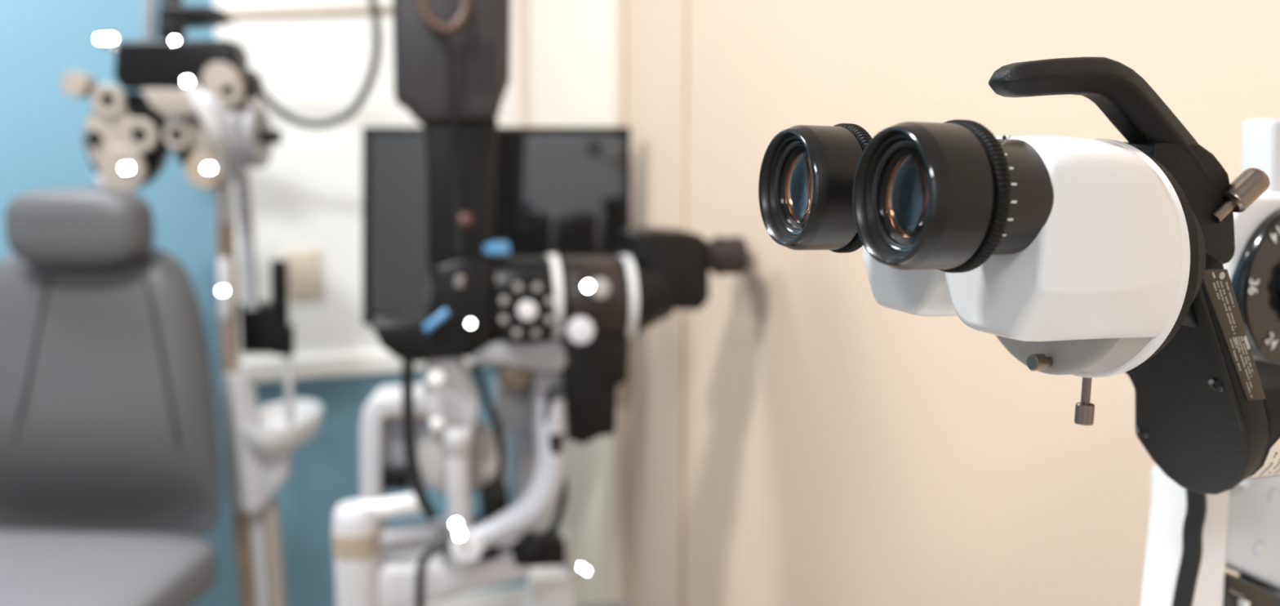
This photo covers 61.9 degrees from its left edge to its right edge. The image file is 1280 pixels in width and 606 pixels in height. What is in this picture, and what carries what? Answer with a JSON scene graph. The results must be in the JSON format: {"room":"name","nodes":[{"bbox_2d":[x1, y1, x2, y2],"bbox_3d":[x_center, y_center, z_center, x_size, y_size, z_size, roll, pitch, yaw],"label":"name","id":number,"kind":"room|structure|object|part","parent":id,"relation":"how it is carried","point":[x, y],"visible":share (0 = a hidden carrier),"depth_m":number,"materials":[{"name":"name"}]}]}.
{"room":"examination room","nodes":[
{"label":"examination room","id":0,"kind":"room"},
{"bbox_2d":[0,0,525,605],"bbox_3d":[-1.995,-0.335,2.075,3.600,2.550,0.100,-3,9,-21],"label":"wall","id":1,"kind":"structure","parent":0,"point":[42,127],"depth_m":2.42,"materials":[{"name":"blue paint"}]},
{"bbox_2d":[286,249,321,297],"bbox_3d":[-0.790,-0.069,2.510,0.074,0.110,0.007,-3,9,-21],"label":"wall plate","id":2,"kind":"object","parent":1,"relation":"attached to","point":[304,266],"visible":0.97,"depth_m":2.51,"materials":[{"name":"beige plastic"}]},
{"bbox_2d":[239,350,488,382],"bbox_3d":[-0.619,0.143,2.611,0.699,0.055,0.028,-3,9,-21],"label":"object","id":3,"kind":"structure","parent":1,"relation":"attached to","point":[354,363],"depth_m":2.55,"materials":[{"name":"white"}]},
{"bbox_2d":[213,0,521,359],"bbox_3d":[-0.622,-0.726,2.489,0.699,1.700,0.012,-3,9,-21],"label":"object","id":4,"kind":"object","parent":1,"relation":"attached to","point":[308,195],"depth_m":2.49,"materials":[{"name":"white paint"}]},
{"bbox_2d":[424,584,525,605],"bbox_3d":[-1.975,0.889,2.205,3.600,0.090,0.012,-3,9,-21],"label":"table top","id":5,"kind":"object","parent":1,"relation":"attached to","point":[515,595],"depth_m":2.80,"materials":[{"name":"white"}]},
{"bbox_2d":[520,0,1279,605],"bbox_3d":[0.556,-0.116,0.607,0.100,2.550,4.700,-3,9,-21],"label":"wall","id":6,"kind":"structure","parent":0,"point":[843,447],"depth_m":1.25,"materials":[{"name":"beige paint"}]},
{"bbox_2d":[362,126,630,329],"bbox_3d":[-0.253,-0.145,2.081,0.473,0.384,0.473,0,8,0],"label":"monitor","id":7,"kind":"object","parent":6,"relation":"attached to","point":[561,191],"visible":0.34,"depth_m":1.85,"materials":[{"name":"black plastic"}]},
{"bbox_2d":[528,0,602,605],"bbox_3d":[-0.155,-0.154,2.317,0.012,2.080,0.550,-3,9,-21],"label":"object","id":8,"kind":"structure","parent":6,"relation":"in","point":[564,34],"depth_m":2.28,"materials":[{"name":"beige paint"}]},
{"bbox_2d":[599,0,626,603],"bbox_3d":[-0.051,-0.130,2.021,0.030,2.160,0.070,-3,9,-21],"label":"trim","id":9,"kind":"structure","parent":6,"relation":"attached to","point":[611,12],"depth_m":2.05,"materials":[{"name":"beige paint"}]},
{"bbox_2d":[675,0,687,605],"bbox_3d":[0.068,-0.282,1.716,0.008,2.550,0.022,-3,9,-21],"label":"trim","id":10,"kind":"structure","parent":6,"relation":"attached to","point":[682,4],"depth_m":1.76,"materials":[{"name":"beige paint"}]},
{"bbox_3d":[-1.124,1.290,0.165,5.139,0.100,5.714,0,8,0],"label":"floor","id":11,"kind":"structure","parent":0,"visible":0},
{"bbox_2d":[0,186,221,605],"bbox_3d":[-1.016,0.412,1.717,0.560,1.177,0.598,0,8,0],"label":"chair","id":12,"kind":"object","parent":11,"relation":"on","point":[110,467],"visible":1,"depth_m":1.82,"materials":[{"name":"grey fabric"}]},
{"bbox_3d":[-1.013,0.527,1.692,0.535,0.194,0.527,0,8,0],"label":"seat","id":13,"kind":"part","parent":12,"relation":"part of","materials":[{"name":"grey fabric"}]},
{"bbox_3d":[-1.001,0.171,1.896,0.519,0.541,0.182,0,8,0],"label":"backrest","id":14,"kind":"part","parent":12,"relation":"part of","materials":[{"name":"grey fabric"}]},
{"bbox_2d":[142,0,392,605],"bbox_3d":[-0.673,0.151,2.066,0.453,1.590,0.342,-8,11,-42],"label":"stand","id":15,"kind":"object","parent":11,"relation":"on","point":[259,444],"visible":0.91,"depth_m":2.01,"materials":[{"name":"white metal"}]},
{"bbox_3d":[-0.901,-0.554,1.960,0.030,0.146,0.022,0,8,0],"label":"arm post","id":16,"kind":"part","parent":15,"relation":"part of","materials":[{"name":"white metal"}]},
{"bbox_2d":[61,18,282,191],"bbox_3d":[-0.805,-0.334,1.841,0.363,0.305,0.108,0,8,0],"label":"phoropter","id":17,"kind":"object","parent":15,"relation":"hanging from","point":[130,137],"visible":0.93,"depth_m":1.82,"materials":[{"name":"black plastic"}]},
{"bbox_3d":[-0.964,-0.375,1.835,0.045,0.045,0.040,0,8,0],"label":"power knob","id":18,"kind":"part","parent":17,"relation":"part of","materials":[{"name":"beige plastic"}]},
{"bbox_3d":[-0.901,-0.437,1.815,0.040,0.030,0.012,0,8,0],"label":"level arm","id":19,"kind":"part","parent":17,"relation":"part of","materials":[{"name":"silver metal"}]},
{"bbox_3d":[-0.804,-0.463,1.832,0.046,0.047,0.044,0,8,0],"label":"mount post","id":20,"kind":"part","parent":17,"relation":"part of","materials":[{"name":"black plastic"}]},
{"bbox_3d":[-0.712,-0.380,1.824,0.061,0.061,0.040,0,8,0],"label":"power knob","id":21,"kind":"part","parent":17,"relation":"part of","materials":[{"name":"beige plastic"}]},
{"bbox_3d":[-0.638,-0.288,1.848,0.029,0.025,0.025,0,8,0],"label":"knob","id":22,"kind":"part","parent":17,"relation":"part of","materials":[{"name":"black plastic"}]},
{"bbox_3d":[-0.780,-0.061,2.013,0.042,0.425,0.033,0,8,0],"label":"post","id":23,"kind":"part","parent":15,"relation":"part of","materials":[{"name":"silver metal"}]},
{"bbox_3d":[-0.776,0.658,2.136,0.043,0.543,0.030,0,8,0],"label":"post","id":24,"kind":"part","parent":15,"relation":"part of","materials":[{"name":"silver metal"}]},
{"bbox_3d":[-0.747,0.658,2.136,0.034,0.543,0.030,0,8,0],"label":"post","id":25,"kind":"part","parent":15,"relation":"part of","materials":[{"name":"white metal"}]},
{"bbox_3d":[-0.719,0.658,2.136,0.038,0.543,0.030,0,8,0],"label":"post","id":26,"kind":"part","parent":15,"relation":"part of","materials":[{"name":"beige metal"}]},
{"bbox_3d":[-0.679,0.002,2.012,0.037,0.166,0.031,0,8,0],"label":"clamp lever","id":27,"kind":"part","parent":15,"relation":"part of","materials":[{"name":"black plastic"}]},
{"bbox_2d":[241,399,323,456],"bbox_3d":[-0.709,0.263,2.122,0.140,0.088,0.252,0,8,0],"label":"tray","id":28,"kind":"object","parent":15,"relation":"on","point":[269,432],"depth_m":2.05,"materials":[{"name":"white plastic"}]},
{"bbox_3d":[-0.669,0.164,2.037,0.018,0.150,0.016,0,8,0],"label":"tray rod","id":29,"kind":"part","parent":15,"relation":"part of","materials":[{"name":"white metal"}]},
{"bbox_3d":[-0.587,-0.535,1.968,0.381,0.035,0.017,-1,9,-7],"label":"arm rod","id":30,"kind":"part","parent":15,"relation":"part of","materials":[{"name":"white metal"}]},
{"bbox_2d":[259,0,381,128],"bbox_3d":[-0.657,-0.508,1.933,0.378,0.379,0.033,0,9,3],"label":"cable","id":31,"kind":"object","parent":15,"relation":"hanging from","point":[357,104],"visible":0.91,"depth_m":1.94,"materials":[{"name":"grey plastic"}]},
{"bbox_2d":[579,600,635,605],"bbox_3d":[-0.233,0.775,1.582,0.540,0.500,0.360,-2,9,-13],"label":"table","id":32,"kind":"object","parent":11,"relation":"on","point":[622,602],"visible":1,"depth_m":1.76,"materials":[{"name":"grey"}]},
{"bbox_2d":[360,382,437,525],"bbox_3d":[-0.363,0.315,1.732,0.178,0.364,0.090,-1,9,-5],"label":"instrument","id":33,"kind":"object","parent":32,"relation":"on","point":[384,468],"visible":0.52,"depth_m":1.68,"materials":[{"name":"white plastic"}]},
{"bbox_3d":[-0.348,0.236,1.732,0.147,0.129,0.050,-1,9,-5],"label":"window panel","id":34,"kind":"part","parent":33,"relation":"part of","materials":[{"name":"grey"}]},
{"bbox_2d":[331,0,748,605],"bbox_3d":[-0.126,0.054,1.434,0.573,0.968,0.191,-2,9,-13],"label":"microscope","id":35,"kind":"object","parent":32,"relation":"on","point":[558,331],"visible":1,"depth_m":1.38,"materials":[{"name":"black plastic"}]},
{"bbox_3d":[-0.370,0.403,1.414,0.063,0.281,0.063,0,8,0],"label":"post","id":36,"kind":"part","parent":35,"relation":"part of","materials":[{"name":"white metal"}]},
{"bbox_3d":[-0.325,0.269,1.405,0.086,0.035,0.028,-2,9,-13],"label":"arm","id":37,"kind":"part","parent":35,"relation":"part of","materials":[{"name":"white plastic"}]},
{"bbox_3d":[-0.279,0.172,1.349,0.041,0.214,0.015,-2,9,-13],"label":"cord","id":38,"kind":"part","parent":35,"relation":"part of","materials":[{"name":"black rubber"}]},
{"bbox_3d":[-0.286,0.310,1.430,0.146,0.037,0.036,-3,9,-21],"label":"rail","id":39,"kind":"part","parent":35,"relation":"part of","materials":[{"name":"grey ceramic"}]},
{"bbox_3d":[-0.262,0.358,1.381,0.060,0.098,0.012,-2,9,-13],"label":"cord","id":40,"kind":"part","parent":35,"relation":"part of","materials":[{"name":"white plastic"}]},
{"bbox_3d":[-0.293,0.356,1.425,0.126,0.044,0.030,-2,9,-13],"label":"rail","id":41,"kind":"part","parent":35,"relation":"part of","materials":[{"name":"white metal"}]},
{"bbox_3d":[-0.254,0.022,1.332,0.034,0.030,0.010,-2,9,-13],"label":"filter lever","id":42,"kind":"part","parent":35,"relation":"part of","materials":[{"name":"blue plastic"}]},
{"bbox_3d":[-0.259,0.099,1.358,0.026,0.026,0.026,0,8,0],"label":"ball knob","id":43,"kind":"part","parent":35,"relation":"part of","materials":[{"name":"white ceramic"}]},
{"bbox_3d":[-0.260,0.155,1.367,0.019,0.019,0.019,0,8,0],"label":"ball knob","id":44,"kind":"part","parent":35,"relation":"part of","materials":[{"name":"white ceramic"}]},
{"bbox_3d":[-0.227,-0.194,1.304,0.012,0.270,0.035,0,8,0],"label":"tower cord","id":45,"kind":"part","parent":35,"relation":"part of","materials":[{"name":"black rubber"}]},
{"bbox_3d":[-0.194,0.164,1.368,0.041,0.180,0.010,-2,9,-13],"label":"cord","id":46,"kind":"part","parent":35,"relation":"part of","materials":[{"name":"black rubber"}]},
{"bbox_3d":[-0.163,0.066,1.412,0.123,0.043,0.080,-2,9,-13],"label":"yoke plate","id":47,"kind":"part","parent":35,"relation":"part of","materials":[{"name":"white metal"}]},
{"bbox_3d":[-0.159,0.225,1.386,0.135,0.194,0.050,-4,9,-23],"label":"swing arm","id":48,"kind":"part","parent":35,"relation":"part of","materials":[{"name":"silver metal"}]},
{"bbox_3d":[-0.123,0.213,1.391,0.058,0.228,0.011,-2,9,-13],"label":"cord","id":49,"kind":"part","parent":35,"relation":"part of","materials":[{"name":"black rubber"}]},
{"bbox_3d":[-0.124,0.145,1.438,0.047,0.142,0.050,-2,9,-13],"label":"yoke post","id":50,"kind":"part","parent":35,"relation":"part of","materials":[{"name":"white metal"}]},
{"bbox_3d":[-0.076,0.035,1.372,0.036,0.037,0.025,0,8,0],"label":"knob","id":51,"kind":"part","parent":35,"relation":"part of","materials":[{"name":"white ceramic"}]},
{"bbox_3d":[-0.051,-0.019,1.372,0.027,0.028,0.019,0,8,0],"label":"knob","id":52,"kind":"part","parent":35,"relation":"part of","materials":[{"name":"grey ceramic"}]},
{"bbox_2d":[525,531,591,605],"bbox_3d":[-0.126,0.432,1.629,0.092,0.162,0.069,-2,9,-13],"label":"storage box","id":53,"kind":"object","parent":32,"relation":"on","point":[545,585],"visible":0.98,"depth_m":1.60,"materials":[{"name":"white plastic"}]},
{"bbox_3d":[0.297,0.740,0.515,0.585,0.885,0.620,0,8,0],"label":"table","id":54,"kind":"object","parent":11,"relation":"on","visible":0},
{"bbox_2d":[758,57,1279,605],"bbox_3d":[0.206,0.095,0.496,0.403,0.395,0.192,-5,10,-32],"label":"microscope","id":55,"kind":"object","parent":54,"relation":"on","point":[1087,259],"visible":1,"depth_m":0.36,"materials":[{"name":"white plastic"}]},
{"bbox_3d":[0.165,-0.063,0.380,0.096,0.048,0.017,-3,9,-21],"label":"handle","id":56,"kind":"part","parent":55,"relation":"part of","materials":[{"name":"black paint"}]},
{"bbox_2d":[1212,271,1253,397],"bbox_3d":[0.220,0.012,0.396,0.026,0.049,0.001,-3,9,-21],"label":"print","id":57,"kind":"object","parent":55,"relation":"attached to","point":[1232,353],"depth_m":0.40,"materials":[{"name":"beige"}]},
{"bbox_3d":[0.221,-0.040,0.394,0.022,0.020,0.010,-2,9,-13],"label":"clamp knob","id":58,"kind":"part","parent":55,"relation":"part of","materials":[{"name":"brown metal"}]},
{"bbox_2d":[1257,452,1279,475],"bbox_3d":[0.264,0.063,0.433,0.029,0.018,0.014,-3,9,-21],"label":"print","id":59,"kind":"object","parent":55,"relation":"on","point":[1268,463],"depth_m":0.43,"materials":[{"name":"beige paper"}]},
{"bbox_2d":[1150,467,1279,605],"bbox_3d":[0.323,0.179,0.579,0.082,0.205,0.058,-3,9,-20],"label":"control console","id":60,"kind":"object","parent":54,"relation":"on","point":[1253,531],"visible":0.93,"depth_m":0.54,"materials":[{"name":"grey plastic"}]},
{"bbox_3d":[0.314,0.154,0.572,0.061,0.049,0.050,-3,9,-21],"label":"console rail","id":61,"kind":"part","parent":60,"relation":"part of","materials":[{"name":"black"}]},
{"bbox_2d":[1222,119,1279,595],"bbox_3d":[0.323,0.097,0.544,0.138,0.377,0.077,-3,9,-21],"label":"instrument","id":62,"kind":"object","parent":54,"relation":"on","point":[1254,268],"visible":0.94,"depth_m":0.48,"materials":[{"name":"white plastic"}]},
{"bbox_3d":[0.361,0.152,0.576,0.050,0.260,0.050,-3,9,-21],"label":"housing post","id":63,"kind":"part","parent":62,"relation":"part of","materials":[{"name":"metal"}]},
{"bbox_3d":[0.324,-0.074,0.548,0.022,0.041,0.020,-3,9,-21],"label":"upright post","id":64,"kind":"part","parent":62,"relation":"part of","materials":[{"name":"grey plastic"}]},
{"bbox_3d":[0.309,-0.007,0.487,0.041,0.041,0.010,-3,9,-21],"label":"dial knob","id":65,"kind":"part","parent":62,"relation":"part of","materials":[{"name":"black plastic"}]}
]}

